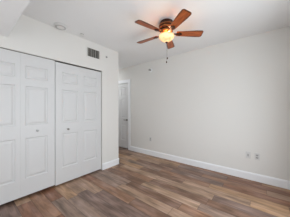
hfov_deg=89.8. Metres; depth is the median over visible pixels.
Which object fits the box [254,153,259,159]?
wall outlet
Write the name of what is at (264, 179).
baseboard
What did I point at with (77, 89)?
bifold door
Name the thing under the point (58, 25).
smoke detector
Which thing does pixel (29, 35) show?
wall
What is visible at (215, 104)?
wall
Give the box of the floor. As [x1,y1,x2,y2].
[0,146,289,216]
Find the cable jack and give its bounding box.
[246,151,250,158]
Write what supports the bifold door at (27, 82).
hanging from the door track
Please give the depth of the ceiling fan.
2.05 m
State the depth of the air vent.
2.76 m
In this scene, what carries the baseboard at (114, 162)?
attached to the wall at (29, 35)
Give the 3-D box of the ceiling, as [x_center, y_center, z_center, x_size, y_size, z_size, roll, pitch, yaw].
[-0.895,-1.317,2.070,5.040,0.100,4.342,0,0,39]
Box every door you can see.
[0,48,54,204]
[55,62,100,185]
[118,83,127,147]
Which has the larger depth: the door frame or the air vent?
the door frame
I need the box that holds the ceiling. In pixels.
[22,0,289,68]
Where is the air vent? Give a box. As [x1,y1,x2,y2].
[86,46,99,60]
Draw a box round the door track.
[0,47,100,71]
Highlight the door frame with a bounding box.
[118,79,129,149]
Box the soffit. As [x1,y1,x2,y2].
[0,0,29,36]
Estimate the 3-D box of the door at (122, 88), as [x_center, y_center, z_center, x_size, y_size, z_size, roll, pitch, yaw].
[-0.800,0.215,4.635,0.742,1.988,0.087,0,0,39]
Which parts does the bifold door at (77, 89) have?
door, door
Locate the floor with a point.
(140, 185)
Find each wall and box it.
[0,14,117,169]
[118,26,289,180]
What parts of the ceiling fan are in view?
blade, blade, lamp shade, blade, blade, blade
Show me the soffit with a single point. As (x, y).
(11, 11)
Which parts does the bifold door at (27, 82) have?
door, door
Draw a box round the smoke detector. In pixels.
[54,22,66,29]
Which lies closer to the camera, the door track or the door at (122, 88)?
the door track
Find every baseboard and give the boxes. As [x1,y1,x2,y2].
[102,158,118,169]
[130,146,289,189]
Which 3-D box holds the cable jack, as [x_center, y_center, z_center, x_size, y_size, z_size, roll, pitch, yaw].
[1.804,0.809,2.548,0.072,0.116,0.010,0,0,39]
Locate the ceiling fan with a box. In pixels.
[135,9,202,62]

